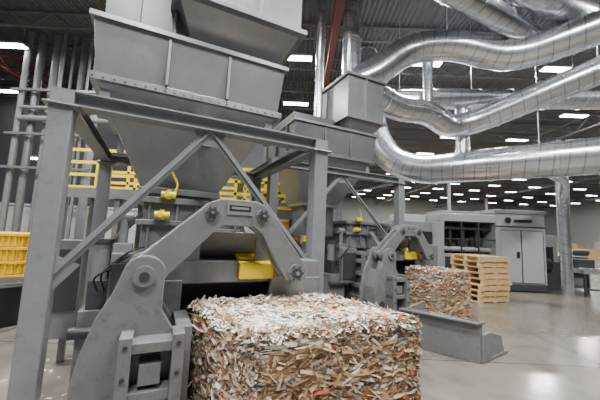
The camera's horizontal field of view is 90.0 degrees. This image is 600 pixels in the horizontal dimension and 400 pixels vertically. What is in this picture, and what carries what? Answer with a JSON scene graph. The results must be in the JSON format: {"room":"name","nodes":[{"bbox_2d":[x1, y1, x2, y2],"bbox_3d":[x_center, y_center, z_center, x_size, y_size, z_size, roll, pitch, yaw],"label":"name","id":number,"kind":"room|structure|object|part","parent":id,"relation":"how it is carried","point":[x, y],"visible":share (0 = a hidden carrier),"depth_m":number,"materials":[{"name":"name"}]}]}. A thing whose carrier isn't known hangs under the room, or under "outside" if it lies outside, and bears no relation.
{"room":"waste facility","nodes":[
{"label":"waste facility","id":0,"kind":"room"},
{"bbox_2d":[0,203,137,248],"bbox_3d":[-9.667,1.320,11.529,8.800,2.270,0.300,3,-6,0],"label":"wall panel","id":1,"kind":"object","parent":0,"point":[26,211],"depth_m":11.53,"materials":[{"name":"white paint"}]},
{"bbox_2d":[0,85,281,208],"bbox_3d":[-8.547,-1.401,15.305,14.800,8.600,0.200,3,-6,0],"label":"wall partition","id":2,"kind":"structure","parent":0,"point":[255,157],"depth_m":15.31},
{"bbox_2d":[0,0,599,209],"bbox_3d":[12.381,-2.736,25.505,47.700,0.705,60.017,3,-6,0],"label":"beams","id":3,"kind":"structure","parent":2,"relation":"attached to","point":[338,7],"depth_m":13.35,"materials":[{"name":"metal"}]},
{"bbox_2d":[0,0,599,207],"bbox_3d":[14.674,-3.677,25.628,61.000,0.200,60.000,3,-6,0],"label":"ceiling","id":4,"kind":"structure","parent":0,"point":[409,13],"depth_m":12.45,"materials":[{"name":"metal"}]},
{"bbox_2d":[0,80,17,92],"label":"ceiling lights","id":5,"kind":"object","parent":4,"relation":"attached to","point":[4,90],"depth_m":14.41},
{"bbox_2d":[0,27,29,48],"label":"ceiling lights","id":6,"kind":"object","parent":4,"relation":"attached to","point":[3,43],"depth_m":10.61},
{"bbox_2d":[283,95,308,105],"label":"ceiling lights","id":7,"kind":"object","parent":4,"relation":"attached to","point":[285,102],"depth_m":14.33},
{"bbox_2d":[288,42,312,60],"label":"ceiling lights","id":8,"kind":"object","parent":4,"relation":"attached to","point":[293,57],"depth_m":10.59},
{"bbox_2d":[416,152,433,154],"label":"ceiling lights","id":9,"kind":"object","parent":4,"relation":"attached to","point":[425,153],"depth_m":21.86},
{"bbox_2d":[433,62,442,66],"label":"ceiling lights","id":10,"kind":"object","parent":4,"relation":"attached to","point":[436,64],"depth_m":10.65},
{"bbox_2d":[351,0,599,297],"bbox_3d":[6.534,-1.571,7.694,10.736,8.625,5.771,1,-6,12],"label":"ductwork","id":11,"kind":"object","parent":4,"relation":"hanging from","point":[525,43],"visible":0.94,"depth_m":8.12,"materials":[{"name":"metal"}]},
{"bbox_2d":[505,132,528,141],"label":"ceiling lights","id":12,"kind":"object","parent":4,"relation":"attached to","point":[507,139],"depth_m":18.09},
{"bbox_2d":[538,64,576,71],"label":"ceiling lights","id":13,"kind":"object","parent":4,"relation":"attached to","point":[546,67],"depth_m":10.56},
{"bbox_2d":[558,110,589,117],"label":"ceiling lights","id":14,"kind":"object","parent":4,"relation":"attached to","point":[565,114],"depth_m":14.34},
{"bbox_2d":[0,242,599,399],"bbox_3d":[14.293,5.061,24.663,61.000,0.200,60.000,3,-6,0],"label":"floor","id":15,"kind":"structure","parent":0,"point":[551,340],"depth_m":4.00,"materials":[{"name":"concrete"}]},
{"bbox_2d":[0,277,23,327],"bbox_3d":[-4.654,1.591,4.682,0.720,0.665,0.720,3,-6,0],"label":"waste bin","id":16,"kind":"object","parent":15,"relation":"on","point":[10,287],"visible":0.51,"depth_m":4.55,"materials":[{"name":"metal"}]},
{"bbox_2d":[0,232,29,277],"bbox_3d":[-6.165,1.367,6.359,1.200,1.345,1.000,3,-6,0],"label":"plastic crates","id":17,"kind":"object","parent":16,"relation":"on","point":[13,245],"visible":0.41,"depth_m":5.95,"materials":[{"name":"yellow plastic"}]},
{"bbox_2d":[1,358,71,398],"bbox_3d":[-2.009,1.729,1.892,6.527,0.001,6.688,2,-6,0],"label":"paper scraps","id":18,"kind":"object","parent":15,"relation":"on","point":[67,358],"visible":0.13,"depth_m":3.13,"materials":[{"name":"white paper"}]},
{"bbox_2d":[0,30,108,239],"bbox_3d":[-6.628,-1.806,10.651,7.400,8.550,0.640,3,-6,0],"label":"pipes","id":19,"kind":"object","parent":15,"relation":"on","point":[60,42],"visible":0.42,"depth_m":10.63,"materials":[{"name":"grey metal"}]},
{"bbox_2d":[7,85,331,399],"bbox_3d":[-1.603,0.616,4.400,3.000,2.803,3.020,5,-7,-25],"label":"support frame","id":20,"kind":"object","parent":15,"relation":"on","point":[68,111],"visible":0.63,"depth_m":2.86,"materials":[{"name":"grey paint"}]},
{"bbox_2d":[88,0,306,201],"bbox_3d":[-1.881,-3.219,4.764,3.231,6.575,2.620,5,-7,-25],"label":"hopper","id":21,"kind":"object","parent":20,"relation":"on","point":[219,59],"visible":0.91,"depth_m":3.84,"materials":[{"name":"grey paint"}]},
{"bbox_2d":[61,148,293,252],"bbox_3d":[-3.326,0.589,8.652,6.405,3.640,1.440,3,-6,0],"label":"platform","id":22,"kind":"object","parent":15,"relation":"on","point":[119,194],"visible":0.12,"depth_m":8.07,"materials":[{"name":"grey paint"}]},
{"bbox_2d":[48,172,319,399],"bbox_3d":[-2.073,0.945,5.074,2.750,2.256,6.430,5,-7,-25],"label":"baler","id":23,"kind":"object","parent":15,"relation":"on","point":[131,334],"visible":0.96,"depth_m":2.81,"materials":[{"name":"grey paint"}]},
{"bbox_3d":[-0.547,0.084,2.754,0.240,0.110,0.017,5,-7,-25],"label":"name plate","id":24,"kind":"part","parent":23,"relation":"part of","materials":[{"name":"grey metal"}]},
{"bbox_3d":[-0.144,1.246,3.178,0.450,1.309,0.060,5,-7,-25],"label":"arm plate","id":25,"kind":"part","parent":23,"relation":"part of","materials":[{"name":"grey paint"}]},
{"bbox_2d":[279,219,300,246],"bbox_3d":[-0.614,1.653,10.178,1.260,2.098,1.059,3,-6,0],"label":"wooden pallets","id":26,"kind":"object","parent":15,"relation":"on","point":[285,222],"visible":0.05,"depth_m":9.74,"materials":[{"name":"brown wood"}]},
{"bbox_2d":[187,292,423,399],"bbox_3d":[-0.024,1.385,2.551,1.788,1.008,1.185,5,-7,-25],"label":"bale","id":27,"kind":"object","parent":15,"relation":"on","point":[303,346],"visible":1,"depth_m":2.21,"materials":[{"name":"paper"}]},
{"bbox_2d":[234,157,406,238],"bbox_3d":[0.316,0.945,7.753,3.620,3.053,3.020,5,-7,-25],"label":"support frame","id":28,"kind":"object","parent":15,"relation":"on","point":[340,175],"visible":0.2,"depth_m":6.92,"materials":[{"name":"grey paint"}]},
{"bbox_2d":[261,0,386,235],"bbox_3d":[0.578,-2.522,8.278,2.560,6.975,2.380,5,-7,-25],"label":"hopper","id":29,"kind":"object","parent":28,"relation":"on","point":[348,112],"visible":0.64,"depth_m":7.56,"materials":[{"name":"grey paint"}]},
{"bbox_2d":[300,209,434,311],"bbox_3d":[0.902,1.493,8.851,2.750,2.256,6.430,5,-7,-25],"label":"baler","id":30,"kind":"object","parent":15,"relation":"on","point":[360,262],"visible":0.82,"depth_m":6.85,"materials":[{"name":"grey paint"}]},
{"bbox_3d":[2.428,0.631,6.531,0.240,0.110,0.017,5,-7,-25],"label":"name plate","id":31,"kind":"part","parent":30,"relation":"part of","materials":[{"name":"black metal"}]},
{"bbox_3d":[2.831,1.794,6.955,0.450,1.309,0.060,5,-7,-25],"label":"arm plate","id":32,"kind":"part","parent":30,"relation":"part of","materials":[{"name":"grey paint"}]},
{"bbox_2d":[303,139,560,254],"bbox_3d":[18.338,1.809,27.807,35.640,7.300,24.940,3,-6,0],"label":"columns","id":33,"kind":"structure","parent":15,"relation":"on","point":[448,184],"depth_m":28.23,"materials":[{"name":"grey metal"}]},
{"bbox_2d":[405,265,471,318],"bbox_3d":[2.877,1.919,6.318,0.796,1.026,1.154,6,-7,-28],"label":"bale","id":34,"kind":"object","parent":15,"relation":"on","point":[443,290],"visible":0.89,"depth_m":5.96,"materials":[{"name":"paper"}]},
{"bbox_2d":[399,301,506,364],"bbox_3d":[2.315,1.946,4.532,1.266,0.530,1.032,-3,-8,41],"label":"chute","id":35,"kind":"object","parent":15,"relation":"on","point":[453,336],"visible":0.84,"depth_m":4.16,"materials":[{"name":"grey paint"}]},
{"bbox_2d":[450,254,511,302],"bbox_3d":[5.062,2.162,8.444,1.073,1.198,1.045,4,-7,-17],"label":"wooden pallets","id":36,"kind":"object","parent":15,"relation":"on","point":[489,275],"visible":0.79,"depth_m":8.02,"materials":[{"name":"brown wood"}]},
{"bbox_2d":[373,209,590,291],"bbox_3d":[6.081,1.706,10.898,8.500,2.630,2.080,3,-6,0],"label":"machine","id":37,"kind":"object","parent":15,"relation":"on","point":[518,235],"visible":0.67,"depth_m":10.02,"materials":[{"name":"grey metal"}]},
{"bbox_2d":[557,242,599,258],"bbox_3d":[25.865,6.147,40.746,34.217,2.178,16.100,3,-6,0],"label":"stock","id":38,"kind":"object","parent":15,"relation":"on","point":[594,253],"visible":0.02,"depth_m":36.65,"materials":[{"name":"brown cardboard"}]},
{"bbox_2d":[573,259,599,297],"bbox_3d":[9.324,2.520,9.777,0.950,1.150,0.900,3,-6,0],"label":"table","id":39,"kind":"object","parent":15,"relation":"on","point":[586,267],"visible":0.81,"depth_m":9.57,"materials":[{"name":"grey paint"}]},
{"bbox_2d":[277,197,543,241],"bbox_3d":[14.339,3.992,55.063,61.000,8.600,0.200,3,-6,0],"label":"wall","id":40,"kind":"structure","parent":0,"point":[350,207],"depth_m":55.28,"materials":[{"name":"white paint"}]},
{"bbox_2d":[544,199,599,248],"bbox_3d":[45.054,2.027,25.145,0.200,8.600,60.000,3,-6,0],"label":"wall","id":41,"kind":"structure","parent":0,"point":[585,218],"depth_m":47.78,"materials":[{"name":"white paint"}]}
]}

